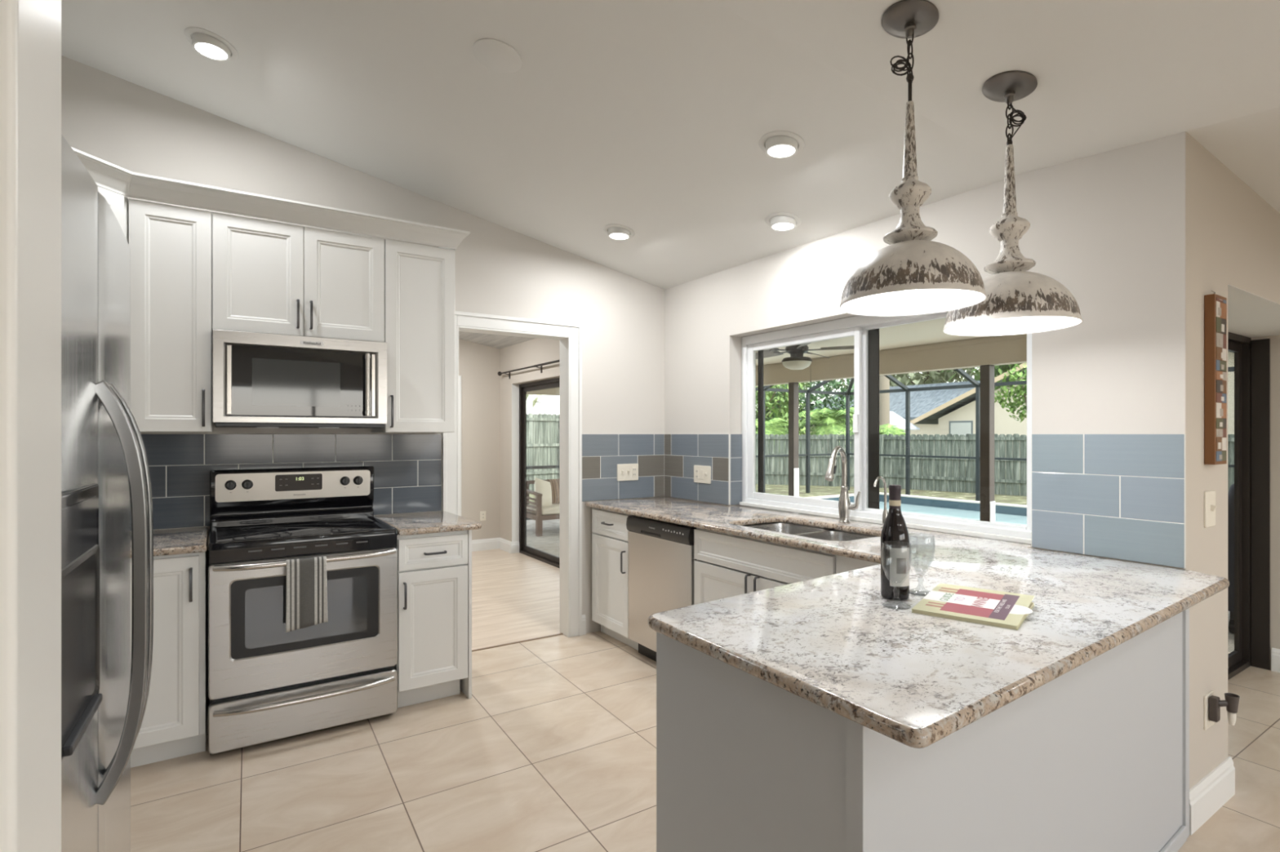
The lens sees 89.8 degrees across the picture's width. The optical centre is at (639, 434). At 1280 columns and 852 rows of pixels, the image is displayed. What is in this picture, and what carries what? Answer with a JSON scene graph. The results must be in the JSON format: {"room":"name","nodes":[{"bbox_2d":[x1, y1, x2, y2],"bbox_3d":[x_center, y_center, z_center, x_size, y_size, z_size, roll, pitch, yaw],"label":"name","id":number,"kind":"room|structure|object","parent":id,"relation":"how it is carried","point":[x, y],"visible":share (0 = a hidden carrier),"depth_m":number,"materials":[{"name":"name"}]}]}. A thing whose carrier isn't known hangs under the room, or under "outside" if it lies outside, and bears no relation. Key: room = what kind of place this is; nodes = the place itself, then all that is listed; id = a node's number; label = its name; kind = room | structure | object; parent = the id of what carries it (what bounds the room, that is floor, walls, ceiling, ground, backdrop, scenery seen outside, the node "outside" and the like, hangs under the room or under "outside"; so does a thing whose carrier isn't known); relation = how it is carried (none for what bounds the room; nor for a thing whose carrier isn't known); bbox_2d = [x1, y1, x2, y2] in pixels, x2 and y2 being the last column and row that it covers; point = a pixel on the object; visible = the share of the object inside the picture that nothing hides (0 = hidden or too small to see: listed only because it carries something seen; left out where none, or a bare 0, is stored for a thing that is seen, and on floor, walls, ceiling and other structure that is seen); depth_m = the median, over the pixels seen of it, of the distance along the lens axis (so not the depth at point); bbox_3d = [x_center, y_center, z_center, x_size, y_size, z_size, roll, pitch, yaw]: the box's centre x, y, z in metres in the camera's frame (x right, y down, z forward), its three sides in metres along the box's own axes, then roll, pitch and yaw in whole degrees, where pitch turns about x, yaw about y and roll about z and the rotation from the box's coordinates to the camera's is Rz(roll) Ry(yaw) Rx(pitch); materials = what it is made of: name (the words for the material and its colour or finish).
{"room":"kitchen","nodes":[
{"label":"kitchen","id":0,"kind":"room"},
{"bbox_2d":[61,55,664,706],"bbox_3d":[-1.417,-0.241,3.740,3.750,3.186,0.120,0,0,-33],"label":"wall","id":1,"kind":"structure","parent":0,"point":[500,270],"depth_m":3.82,"materials":[{"name":"grey paint"}]},
{"bbox_2d":[97,186,128,242],"bbox_3d":[-2.467,-0.511,2.565,0.660,1.003,0.678,0,0,-33],"label":"upper cabinet","id":2,"kind":"object","parent":1,"relation":"attached to","point":[118,203],"visible":0.08,"depth_m":2.70,"materials":[{"name":"white paint"}]},
{"bbox_2d":[128,198,212,432],"bbox_3d":[-2.149,-0.511,2.957,0.297,1.003,0.382,0,0,-33],"label":"upper cabinet","id":3,"kind":"object","parent":1,"relation":"attached to","point":[171,246],"visible":0.94,"depth_m":2.83,"materials":[{"name":"white paint"}]},
{"bbox_2d":[130,434,441,531],"bbox_3d":[-2.051,0.228,3.246,2.088,0.455,0.008,0,0,-33],"label":"tile backsplash","id":4,"kind":"structure","parent":1,"relation":"attached to","point":[407,468],"depth_m":3.36,"materials":[{"name":"blue tile"}]},
{"bbox_2d":[212,212,384,342],"bbox_3d":[-1.714,-0.744,3.244,0.741,0.539,0.382,0,0,-33],"label":"upper cabinet","id":5,"kind":"object","parent":1,"relation":"attached to","point":[268,277],"visible":0.94,"depth_m":3.09,"materials":[{"name":"white paint"}]},
{"bbox_2d":[212,328,387,428],"bbox_3d":[-1.693,-0.248,3.213,0.738,0.436,0.447,0,0,-33],"label":"microwave","id":6,"kind":"object","parent":5,"relation":"attached to","point":[260,380],"visible":1,"depth_m":3.04,"materials":[{"name":"silver metal"}]},
{"bbox_2d":[371,239,454,432],"bbox_3d":[-1.250,-0.511,3.549,0.365,1.003,0.382,0,0,-33],"label":"upper cabinet","id":7,"kind":"object","parent":1,"relation":"attached to","point":[420,279],"visible":0.97,"depth_m":3.42,"materials":[{"name":"white paint"}]},
{"bbox_2d":[71,146,470,250],"bbox_3d":[-1.725,-1.058,2.946,0.414,0.090,2.094,0,0,43],"label":"crown molding","id":8,"kind":"structure","parent":7,"relation":"on","point":[109,176],"depth_m":2.98,"materials":[{"name":"white paint"}]},
{"bbox_2d":[441,311,582,637],"bbox_3d":[-0.817,0.307,4.119,0.930,2.090,0.146,0,0,-33],"label":"trim","id":9,"kind":"structure","parent":1,"relation":"attached to","point":[569,335],"depth_m":4.29,"materials":[{"name":"white paint"}]},
{"bbox_2d":[471,633,563,652],"bbox_3d":[-0.832,1.349,4.142,0.736,0.006,0.016,0,0,-33],"label":"threshold","id":10,"kind":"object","parent":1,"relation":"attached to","point":[557,634],"depth_m":4.16,"materials":[{"name":"brown"}]},
{"bbox_2d":[582,434,664,502],"bbox_3d":[-0.111,0.228,4.522,0.690,0.455,0.008,0,0,-33],"label":"tile backsplash","id":11,"kind":"structure","parent":1,"relation":"attached to","point":[602,454],"depth_m":4.50,"materials":[{"name":"blue tile"}]},
{"bbox_2d":[617,463,638,480],"bbox_3d":[-0.082,0.268,4.525,0.175,0.118,0.021,0,0,-33],"label":"switch plate","id":12,"kind":"object","parent":11,"relation":"attached to","point":[626,472],"visible":1,"depth_m":4.52,"materials":[{"name":"beige plastic"}]},
{"bbox_2d":[458,338,500,540],"bbox_3d":[-2.993,-0.134,6.797,3.380,2.972,0.120,0,0,-33],"label":"wall","id":13,"kind":"structure","parent":0,"point":[479,365],"depth_m":7.48,"materials":[{"name":"beige paint"}]},
{"bbox_2d":[458,375,461,516],"bbox_3d":[-2.336,0.342,7.145,0.700,2.020,0.019,0,0,-33],"label":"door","id":14,"kind":"structure","parent":13,"relation":"in","point":[460,376],"depth_m":7.32,"materials":[{"name":"white paint"}]},
{"bbox_2d":[471,537,499,551],"bbox_3d":[-2.884,1.287,6.787,2.950,0.130,0.016,0,0,-33],"label":"baseboard","id":15,"kind":"structure","parent":13,"relation":"attached to","point":[493,543],"depth_m":7.49,"materials":[{"name":"white paint"}]},
{"bbox_2d":[458,331,536,349],"bbox_3d":[-2.066,-1.347,5.408,3.400,0.728,3.420,0,0,-33],"label":"ceiling","id":16,"kind":"structure","parent":0,"point":[498,341],"depth_m":7.11,"materials":[{"name":"white paint"}]},
{"bbox_2d":[500,337,559,542],"bbox_3d":[-0.687,0.142,6.268,0.150,2.420,3.300,0,0,-33],"label":"wall","id":17,"kind":"structure","parent":0,"point":[536,351],"depth_m":7.33,"materials":[{"name":"beige paint"}]},
{"bbox_2d":[511,383,519,542],"bbox_3d":[-1.405,0.325,7.332,0.120,1.795,0.004,0,0,-33],"label":"trim","id":18,"kind":"structure","parent":17,"relation":"attached to","point":[515,388],"depth_m":7.32,"materials":[{"name":"white paint"}]},
{"bbox_2d":[497,360,559,378],"bbox_3d":[-1.034,-0.681,6.581,0.086,0.096,2.146,0,0,-33],"label":"curtain rod","id":19,"kind":"object","parent":17,"relation":"attached to","point":[500,373],"visible":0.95,"depth_m":6.63,"materials":[{"name":"brown metal"}]},
{"bbox_2d":[519,377,559,568],"bbox_3d":[-0.606,0.392,6.213,0.056,1.920,2.740,0,0,-33],"label":"door","id":20,"kind":"structure","parent":17,"relation":"in","point":[546,557],"depth_m":7.29,"materials":[{"name":"brown metal"}]},
{"bbox_2d":[61,0,1279,289],"bbox_3d":[1.812,-1.352,1.016,6.150,1.164,8.220,0,0,-33],"label":"ceiling","id":21,"kind":"structure","parent":0,"point":[650,118],"depth_m":2.49,"materials":[{"name":"white paint"}]},
{"bbox_2d":[184,26,238,61],"bbox_3d":[-1.750,-1.586,2.625,0.185,0.053,0.188,0,0,-33],"label":"recessed light","id":22,"kind":"object","parent":21,"relation":"in","point":[208,44],"visible":1,"depth_m":2.60,"materials":[{"name":"white paint"}]},
{"bbox_2d":[472,38,522,73],"bbox_3d":[-0.535,-1.419,2.415,0.181,0.040,0.184,0,0,-33],"label":"ceiling speaker","id":23,"kind":"object","parent":21,"relation":"attached to","point":[497,55],"depth_m":2.40,"materials":[{"name":"white paint"}]},
{"bbox_2d":[603,224,635,239],"bbox_3d":[-0.123,-1.199,3.821,0.185,0.053,0.188,0,0,-33],"label":"recessed light","id":24,"kind":"object","parent":21,"relation":"in","point":[616,232],"visible":1,"depth_m":3.78,"materials":[{"name":"white paint"}]},
{"bbox_2d":[759,130,804,158],"bbox_3d":[0.591,-1.204,2.684,0.185,0.053,0.188,0,0,-33],"label":"recessed light","id":25,"kind":"object","parent":21,"relation":"in","point":[779,144],"visible":1,"depth_m":2.65,"materials":[{"name":"white paint"}]},
{"bbox_2d":[764,212,801,231],"bbox_3d":[0.749,-1.108,3.360,0.185,0.053,0.188,0,0,-33],"label":"recessed light","id":26,"kind":"object","parent":21,"relation":"in","point":[780,221],"visible":1,"depth_m":3.32,"materials":[{"name":"white paint"}]},
{"bbox_2d":[839,0,986,316],"bbox_3d":[0.803,-0.822,1.911,0.400,0.868,0.400,0,0,15],"label":"pendant lamp","id":27,"kind":"object","parent":21,"relation":"hanging from","point":[915,274],"visible":1,"depth_m":1.87,"materials":[{"name":"grey metal"}]},
{"bbox_2d":[942,71,1082,336],"bbox_3d":[1.220,-0.761,2.121,0.396,0.814,0.396,0,0,34],"label":"pendant lamp","id":28,"kind":"object","parent":21,"relation":"hanging from","point":[1018,301],"visible":0.97,"depth_m":2.08,"materials":[{"name":"grey metal"}]},
{"bbox_2d":[130,548,1279,851],"bbox_3d":[0.841,1.427,2.401,6.450,0.150,11.800,0,0,-33],"label":"floor","id":29,"kind":"structure","parent":0,"point":[553,748],"depth_m":2.59,"materials":[{"name":"tile"}]},
{"bbox_2d":[61,134,153,851],"bbox_3d":[-1.246,0.462,0.963,0.823,1.780,0.870,0,0,-31],"label":"refrigerator","id":30,"kind":"object","parent":29,"relation":"on","point":[106,482],"visible":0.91,"depth_m":1.08,"materials":[{"name":"grey metal"}]},
{"bbox_2d":[130,547,207,768],"bbox_3d":[-2.221,0.920,2.743,0.612,0.864,0.642,0,0,-33],"label":"base cabinet","id":31,"kind":"object","parent":29,"relation":"on","point":[174,724],"visible":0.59,"depth_m":2.63,"materials":[{"name":"white paint"}]},
{"bbox_2d":[130,527,208,558],"bbox_3d":[-2.345,0.472,2.663,0.917,0.030,0.641,0,0,-33],"label":"countertop","id":32,"kind":"structure","parent":31,"relation":"on","point":[184,540],"depth_m":2.74,"materials":[{"name":"beige stone"}]},
{"bbox_2d":[208,465,397,755],"bbox_3d":[-1.620,0.763,3.087,0.752,1.178,0.696,0,0,-33],"label":"electric range","id":33,"kind":"object","parent":29,"relation":"on","point":[266,682],"visible":1,"depth_m":2.90,"materials":[{"name":"silver metal"}]},
{"bbox_2d":[208,516,397,551],"bbox_3d":[-1.616,0.464,3.081,0.752,0.032,0.572,0,0,-33],"label":"cooktop","id":34,"kind":"object","parent":33,"relation":"in","point":[260,535],"depth_m":2.99,"materials":[{"name":"black glass"}]},
{"bbox_2d":[285,556,328,632],"bbox_3d":[-1.449,0.691,2.794,0.164,0.304,0.049,0,0,-33],"label":"dish towel","id":35,"kind":"object","parent":33,"relation":"hanging from","point":[306,603],"visible":1,"depth_m":2.78,"materials":[{"name":"grey fabric"}]},
{"bbox_2d":[395,529,471,707],"bbox_3d":[-1.172,0.920,3.433,0.364,0.864,0.642,0,0,-33],"label":"base cabinet","id":36,"kind":"object","parent":29,"relation":"on","point":[434,570],"visible":0.83,"depth_m":3.20,"materials":[{"name":"white paint"}]},
{"bbox_2d":[373,511,481,535],"bbox_3d":[-1.151,0.472,3.449,0.415,0.030,0.641,0,0,-33],"label":"countertop","id":37,"kind":"structure","parent":36,"relation":"on","point":[407,524],"depth_m":3.32,"materials":[{"name":"beige stone"}]},
{"bbox_2d":[591,507,638,650],"bbox_3d":[0.030,0.920,4.313,0.632,0.864,0.490,0,0,-33],"label":"base cabinet","id":38,"kind":"object","parent":29,"relation":"on","point":[610,535],"visible":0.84,"depth_m":4.15,"materials":[{"name":"white paint"}]},
{"bbox_2d":[626,515,696,662],"bbox_3d":[0.344,0.924,3.837,0.615,0.855,0.630,0,0,-33],"label":"dishwasher","id":39,"kind":"object","parent":29,"relation":"on","point":[661,559],"visible":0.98,"depth_m":3.70,"materials":[{"name":"silver metal"}]},
{"bbox_2d":[693,522,879,604],"bbox_3d":[0.865,0.920,3.045,0.632,0.864,1.250,0,0,-33],"label":"base cabinet","id":40,"kind":"object","parent":29,"relation":"on","point":[726,565],"visible":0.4,"depth_m":3.06,"materials":[{"name":"white paint"}]},
{"bbox_2d":[656,608,1189,851],"bbox_3d":[0.949,0.920,1.884,1.840,0.864,0.631,0,0,-36],"label":"base cabinet","id":41,"kind":"object","parent":29,"relation":"on","point":[1095,757],"visible":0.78,"depth_m":1.45,"materials":[{"name":"grey paint"}]},
{"bbox_2d":[585,497,1229,748],"bbox_3d":[0.347,0.472,2.872,1.953,0.030,3.252,0,0,-33],"label":"countertop","id":42,"kind":"structure","parent":41,"relation":"on","point":[831,642],"depth_m":1.55,"materials":[{"name":"white stone"}]},
{"bbox_2d":[746,523,875,541],"bbox_3d":[0.810,0.571,3.147,0.434,0.166,0.714,0,0,-33],"label":"double sink","id":43,"kind":"object","parent":42,"relation":"in","point":[788,528],"visible":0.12,"depth_m":3.27,"materials":[{"name":"silver metal"}]},
{"bbox_2d":[824,445,860,524],"bbox_3d":[1.014,0.258,3.215,0.115,0.398,0.268,0,0,37],"label":"kitchen faucet","id":44,"kind":"object","parent":42,"relation":"on","point":[845,507],"visible":1,"depth_m":3.29,"materials":[{"name":"grey metal"}]},
{"bbox_2d":[873,475,888,528],"bbox_3d":[1.162,0.329,3.079,0.136,0.256,0.058,0,0,-43],"label":"filter faucet","id":45,"kind":"object","parent":42,"relation":"on","point":[885,513],"visible":0.66,"depth_m":3.11,"materials":[{"name":"grey metal"}]},
{"bbox_2d":[880,484,909,599],"bbox_3d":[0.712,0.299,1.795,0.075,0.314,0.076,0,0,2],"label":"wine bottle","id":46,"kind":"object","parent":42,"relation":"on","point":[895,538],"visible":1,"depth_m":1.77,"materials":[{"name":"black glass"}]},
{"bbox_2d":[911,582,1035,630],"bbox_3d":[0.880,0.444,1.675,0.250,0.026,0.276,0,0,39],"label":"book","id":47,"kind":"object","parent":42,"relation":"on","point":[1000,609],"visible":1,"depth_m":1.65,"materials":[{"name":"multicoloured paper"}]},
{"bbox_2d":[970,596,989,606],"bbox_3d":[0.888,0.438,1.676,0.028,0.001,0.094,-1,3,39],"label":"print","id":48,"kind":"object","parent":47,"relation":"on","point":[976,605],"depth_m":1.68},
{"bbox_2d":[994,599,1005,613],"bbox_3d":[0.922,0.438,1.642,0.010,0.001,0.122,-1,3,39],"label":"print","id":49,"kind":"object","parent":47,"relation":"on","point":[1002,599],"depth_m":1.64},
{"bbox_2d":[755,318,986,365],"bbox_3d":[0.742,-0.941,7.052,3.100,0.075,8.320,0,0,-33],"label":"ceiling","id":50,"kind":"structure","parent":0,"point":[931,331],"depth_m":6.15,"materials":[{"name":"beige paint"}]},
{"bbox_2d":[526,333,1026,395],"bbox_3d":[1.210,-0.773,6.378,3.140,0.260,10.040,0,0,-33],"label":"beam","id":51,"kind":"structure","parent":50,"relation":"attached to","point":[998,350],"depth_m":6.52,"materials":[{"name":"beige paint"}]},
{"bbox_2d":[755,342,853,382],"bbox_3d":[1.469,-0.685,5.936,1.250,0.435,1.189,0,0,39],"label":"ceiling fan","id":52,"kind":"object","parent":50,"relation":"attached to","point":[797,361],"visible":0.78,"depth_m":5.83,"materials":[{"name":"grey metal"}]},
{"bbox_2d":[664,131,1185,569],"bbox_3d":[1.068,0.117,3.557,0.200,2.470,3.158,0,0,-33],"label":"wall","id":53,"kind":"structure","parent":0,"point":[1108,227],"depth_m":2.50,"materials":[{"name":"grey paint"}]},
{"bbox_2d":[664,434,729,505],"bbox_3d":[0.375,0.228,4.419,0.008,0.455,0.715,0,0,-33],"label":"tile backsplash","id":54,"kind":"structure","parent":53,"relation":"attached to","point":[682,452],"depth_m":4.40,"materials":[{"name":"blue tile"}]},
{"bbox_2d":[693,465,711,484],"bbox_3d":[0.414,0.271,4.334,0.021,0.118,0.178,0,0,-33],"label":"switch plate","id":55,"kind":"object","parent":54,"relation":"attached to","point":[702,474],"visible":1,"depth_m":4.33,"materials":[{"name":"beige plastic"}]},
{"bbox_2d":[729,434,742,505],"bbox_3d":[0.623,0.228,4.149,0.108,0.455,0.008,0,0,-33],"label":"tile backsplash","id":56,"kind":"structure","parent":53,"relation":"attached to","point":[735,440],"depth_m":4.14,"materials":[{"name":"blue tile"}]},
{"bbox_2d":[739,311,1031,544],"bbox_3d":[1.185,-0.088,3.428,0.115,1.088,1.830,0,0,-33],"label":"window","id":57,"kind":"structure","parent":53,"relation":"in","point":[864,330],"depth_m":3.44,"materials":[{"name":"white plastic"}]},
{"bbox_2d":[1031,434,1186,568],"bbox_3d":[1.714,0.228,2.384,0.008,0.455,0.492,0,0,-33],"label":"tile backsplash","id":58,"kind":"structure","parent":53,"relation":"attached to","point":[1116,496],"depth_m":2.35,"materials":[{"name":"blue tile"}]},
{"bbox_2d":[951,422,971,444],"bbox_3d":[13.792,-0.048,27.624,0.020,0.900,0.900,0,0,-33],"label":"shade","id":59,"kind":"object","parent":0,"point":[960,428],"depth_m":27.59,"materials":[{"name":"grey fabric"}]},
{"bbox_2d":[1185,131,1279,789],"bbox_3d":[2.679,0.127,3.018,2.300,2.450,0.490,0,0,-33],"label":"wall","id":60,"kind":"structure","parent":0,"point":[1233,234],"depth_m":2.30,"materials":[{"name":"beige paint"}]},
{"bbox_2d":[1204,691,1214,729],"bbox_3d":[2.035,0.987,2.295,0.090,0.120,0.009,0,0,-33],"label":"wall outlet","id":61,"kind":"object","parent":60,"relation":"attached to","point":[1207,723],"visible":0.72,"depth_m":2.28,"materials":[{"name":"beige plastic"}]},
{"bbox_2d":[1208,693,1239,725],"bbox_3d":[2.059,0.971,2.266,0.088,0.106,0.042,0,0,19],"label":"plug","id":62,"kind":"object","parent":61,"relation":"attached to","point":[1231,702],"visible":1,"depth_m":2.26,"materials":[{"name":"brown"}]},
{"bbox_2d":[1224,693,1239,713],"bbox_3d":[2.082,0.947,2.259,0.044,0.060,0.040,0,0,-33],"label":"cup","id":63,"kind":"object","parent":62,"relation":"on","point":[1232,700],"depth_m":2.25,"materials":[{"name":"brown plastic"}]},
{"bbox_2d":[1204,490,1216,528],"bbox_3d":[2.044,0.267,2.294,0.100,0.128,0.021,0,0,-33],"label":"light switch","id":64,"kind":"object","parent":60,"relation":"attached to","point":[1210,506],"visible":1,"depth_m":2.29,"materials":[{"name":"beige plastic"}]},
{"bbox_2d":[1189,756,1235,835],"bbox_3d":[2.043,1.284,2.296,0.451,0.135,0.016,0,0,-33],"label":"baseboard","id":65,"kind":"structure","parent":60,"relation":"attached to","point":[1211,793],"depth_m":2.28,"materials":[{"name":"white paint"}]},
{"bbox_2d":[1204,290,1226,464],"bbox_3d":[2.059,-0.205,2.296,0.124,0.624,0.032,0,0,-33],"label":"wall art","id":66,"kind":"object","parent":60,"relation":"attached to","point":[1215,305],"visible":1,"depth_m":2.27,"materials":[{"name":"brown wood"}]},
{"bbox_2d":[1227,332,1250,679],"bbox_3d":[2.775,0.395,3.264,1.865,1.915,0.056,0,0,-33],"label":"door","id":67,"kind":"structure","parent":60,"relation":"in","point":[1239,660],"depth_m":3.74,"materials":[{"name":"brown metal"}]},
{"bbox_2d":[1227,284,1279,337],"bbox_3d":[2.878,-0.564,3.107,1.869,0.002,0.420,0,0,-33],"label":"ceiling","id":68,"kind":"structure","parent":60,"relation":"attached to","point":[1250,315],"depth_m":3.02,"materials":[{"name":"white paint"}]},
{"bbox_2d":[1250,335,1279,670],"bbox_3d":[5.085,0.052,1.563,0.120,2.600,5.335,0,0,-33],"label":"wall","id":69,"kind":"structure","parent":0,"point":[1274,340],"depth_m":3.67,"materials":[{"name":"beige paint"}]},
{"bbox_2d":[1250,338,1270,670],"bbox_3d":[3.589,0.402,3.716,0.012,1.900,0.080,0,0,-33],"label":"trim","id":70,"kind":"structure","parent":69,"relation":"attached to","point":[1260,348],"depth_m":3.71,"materials":[{"name":"black wood"}]},
{"bbox_2d":[1271,647,1279,672],"bbox_3d":[5.054,1.287,1.486,0.016,0.130,5.240,0,0,-33],"label":"baseboard","id":71,"kind":"structure","parent":69,"relation":"attached to","point":[1275,655],"depth_m":3.66,"materials":[{"name":"white paint"}]},
{"bbox_3d":[0.529,-0.298,-1.809,0.900,3.300,4.710,0,0,-33],"label":"wall","id":72,"kind":"structure","parent":0,"visible":0},
{"bbox_2d":[0,0,61,851],"bbox_3d":[-0.356,-0.248,0.369,0.018,3.200,0.116,0,0,-33],"label":"trim","id":73,"kind":"structure","parent":72,"relation":"attached to","point":[30,30],"depth_m":0.35,"materials":[{"name":"white paint"}]},
{"label":"outside","id":74,"kind":"structure","parent":0,"visible":0},
{"bbox_2d":[528,457,1026,505],"bbox_3d":[14.489,1.527,32.094,66.000,0.250,90.000,0,0,-33],"label":"lawn","id":75,"kind":"structure","parent":74,"point":[815,491],"depth_m":15.27,"materials":[{"name":"green plant"}]},
{"bbox_2d":[526,413,559,491],"bbox_3d":[-3.292,0.461,15.152,10.949,1.962,0.157,0,0,-44],"label":"fence","id":76,"kind":"object","parent":75,"relation":"on","point":[542,430],"visible":0.06,"depth_m":16.02,"materials":[{"name":"grey wood"}]},
{"bbox_2d":[755,417,799,435],"bbox_3d":[3.571,0.463,20.086,3.747,1.978,3.062,0,0,-33],"label":"palm","id":77,"kind":"object","parent":75,"relation":"on","point":[768,426],"visible":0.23,"depth_m":20.09,"materials":[{"name":"green plant"}]},
{"bbox_2d":[755,382,818,435],"bbox_3d":[4.081,-0.849,23.401,4.870,4.582,4.989,0,0,14],"label":"leafy tree","id":78,"kind":"object","parent":75,"relation":"on","point":[769,397],"visible":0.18,"depth_m":22.45,"materials":[{"name":"green plant"}]},
{"bbox_2d":[755,434,853,486],"bbox_3d":[3.477,0.716,17.938,5.945,1.452,0.156,0,0,20],"label":"fence","id":79,"kind":"object","parent":75,"relation":"on","point":[776,468],"visible":0.28,"depth_m":17.57,"materials":[{"name":"grey wood"}]},
{"bbox_2d":[755,378,853,445],"bbox_3d":[6.617,-0.716,25.076,5.223,4.315,5.040,0,0,32],"label":"leafy tree","id":80,"kind":"object","parent":75,"relation":"on","point":[836,384],"visible":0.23,"depth_m":24.23,"materials":[{"name":"green plant"}]},
{"bbox_2d":[782,407,884,465],"bbox_3d":[5.680,0.310,19.611,2.596,2.282,3.722,0,0,-33],"label":"palm","id":81,"kind":"object","parent":75,"relation":"on","point":[828,421],"visible":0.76,"depth_m":19.21,"materials":[{"name":"green plant"}]},
{"bbox_2d":[836,411,919,435],"bbox_3d":[10.672,0.242,29.162,2.400,2.620,2.900,0,0,-33],"label":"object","id":82,"kind":"object","parent":75,"relation":"on","point":[895,419],"visible":0.09,"depth_m":28.63,"materials":[{"name":"grey"}]},
{"bbox_2d":[526,493,1234,652],"bbox_3d":[4.512,1.487,7.690,10.100,0.230,12.200,0,0,-33],"label":"deck","id":83,"kind":"object","parent":75,"relation":"on","point":[548,543],"depth_m":8.47,"materials":[{"name":"concrete"}]},
{"bbox_2d":[526,480,559,536],"bbox_3d":[-0.939,1.020,9.316,1.510,0.704,0.732,0,0,-33],"label":"armchair","id":84,"kind":"object","parent":83,"relation":"on","point":[535,511],"visible":0.21,"depth_m":8.72,"materials":[{"name":"brown wood"}]},
{"bbox_2d":[526,503,559,515],"bbox_3d":[-0.927,1.050,9.294,1.365,0.095,0.620,0,0,-33],"label":"seat cushion","id":85,"kind":"object","parent":84,"relation":"on","point":[553,509],"depth_m":8.79,"materials":[{"name":"beige fabric"}]},
{"bbox_2d":[534,477,551,506],"bbox_3d":[-1.354,0.822,9.001,0.166,0.446,0.440,0,0,28],"label":"throw pillow","id":86,"kind":"object","parent":84,"relation":"on","point":[541,486],"visible":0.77,"depth_m":8.94,"materials":[{"name":"beige fabric"}]},
{"bbox_2d":[546,479,559,503],"bbox_3d":[-1.144,0.822,9.318,0.420,0.344,0.182,0,0,-33],"label":"throw pillow","id":87,"kind":"object","parent":84,"relation":"on","point":[554,483],"visible":0.27,"depth_m":9.21,"materials":[{"name":"beige fabric"}]},
{"bbox_2d":[788,382,799,497],"bbox_3d":[1.913,0.365,8.002,0.140,2.014,0.140,0,0,-33],"label":"patio post","id":88,"kind":"object","parent":83,"relation":"on","point":[793,470],"visible":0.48,"depth_m":7.97,"materials":[{"name":"black metal"}]},
{"bbox_2d":[821,492,1026,525],"bbox_3d":[5.510,1.470,9.831,5.880,0.245,9.080,0,0,-33],"label":"swimming pool","id":89,"kind":"object","parent":83,"relation":"in","point":[1007,513],"visible":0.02,"depth_m":12.97,"materials":[{"name":"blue liquid"}]},
{"bbox_2d":[980,364,995,522],"bbox_3d":[3.238,0.365,5.989,0.140,2.014,0.140,0,0,-33],"label":"patio post","id":90,"kind":"object","parent":83,"relation":"on","point":[987,371],"visible":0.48,"depth_m":5.96,"materials":[{"name":"brown paint"}]},
{"bbox_2d":[1227,484,1234,633],"bbox_3d":[4.630,0.822,4.511,1.300,1.100,0.640,0,0,-33],"label":"covered grill","id":91,"kind":"object","parent":83,"relation":"on","point":[1231,492],"visible":0.2,"depth_m":4.33,"materials":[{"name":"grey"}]},
{"bbox_2d":[879,375,889,431],"bbox_3d":[8.957,-2.496,24.051,3.871,7.892,3.627,0,0,-33],"label":"trunk","id":92,"kind":"object","parent":75,"relation":"on","point":[884,383],"visible":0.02,"depth_m":23.80,"materials":[{"name":"brown plant"}]},
{"bbox_2d":[800,380,980,459],"bbox_3d":[18.006,-0.798,40.393,10.200,4.700,13.000,0,0,-33],"label":"house","id":93,"kind":"structure","parent":75,"relation":"on","point":[922,402],"depth_m":37.45,"materials":[{"name":"beige paint"}]},
{"bbox_2d":[879,423,916,448],"bbox_3d":[7.411,0.563,19.005,2.217,1.781,1.948,0,0,-33],"label":"bush","id":94,"kind":"object","parent":75,"relation":"on","point":[888,429],"visible":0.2,"depth_m":19.17,"materials":[{"name":"green plant"}]},
{"bbox_2d":[831,365,1008,390],"bbox_3d":[22.493,-5.451,50.361,17.068,13.786,16.426,0,0,5],"label":"leafy tree","id":95,"kind":"object","parent":75,"relation":"on","point":[936,376],"visible":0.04,"depth_m":47.37,"materials":[{"name":"green plant"}]},
{"bbox_2d":[941,363,1022,382],"bbox_3d":[26.357,-4.756,37.842,13.541,12.397,16.219,0,0,-33],"label":"leafy tree","id":96,"kind":"object","parent":75,"relation":"on","point":[998,370],"visible":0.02,"depth_m":39.93,"materials":[{"name":"green plant"}]},
{"bbox_2d":[755,366,1234,501],"bbox_3d":[5.002,-0.245,9.889,7.135,3.275,10.135,0,0,-33],"label":"frame","id":97,"kind":"object","parent":75,"relation":"on","point":[975,384],"visible":0.23,"depth_m":14.59,"materials":[{"name":"grey metal"}]},
{"bbox_2d":[994,363,1026,422],"bbox_3d":[10.671,-0.340,17.535,1.801,3.564,2.182,0,0,-33],"label":"leafy tree","id":98,"kind":"object","parent":75,"relation":"on","point":[1020,390],"visible":0.3,"depth_m":17.62,"materials":[{"name":"green plant"}]},
{"bbox_2d":[879,434,1234,496],"bbox_3d":[10.165,0.716,13.196,10.658,1.452,0.157,0,0,44],"label":"fence","id":99,"kind":"object","parent":75,"relation":"on","point":[940,474],"visible":0.41,"depth_m":15.69,"materials":[{"name":"grey wood"}]},
{"bbox_2d":[910,351,1234,469],"bbox_3d":[20.813,-1.333,25.122,10.100,5.770,15.960,0,0,-33],"label":"house","id":100,"kind":"structure","parent":75,"relation":"on","point":[957,415],"depth_m":26.94,"materials":[{"name":"beige paint"}]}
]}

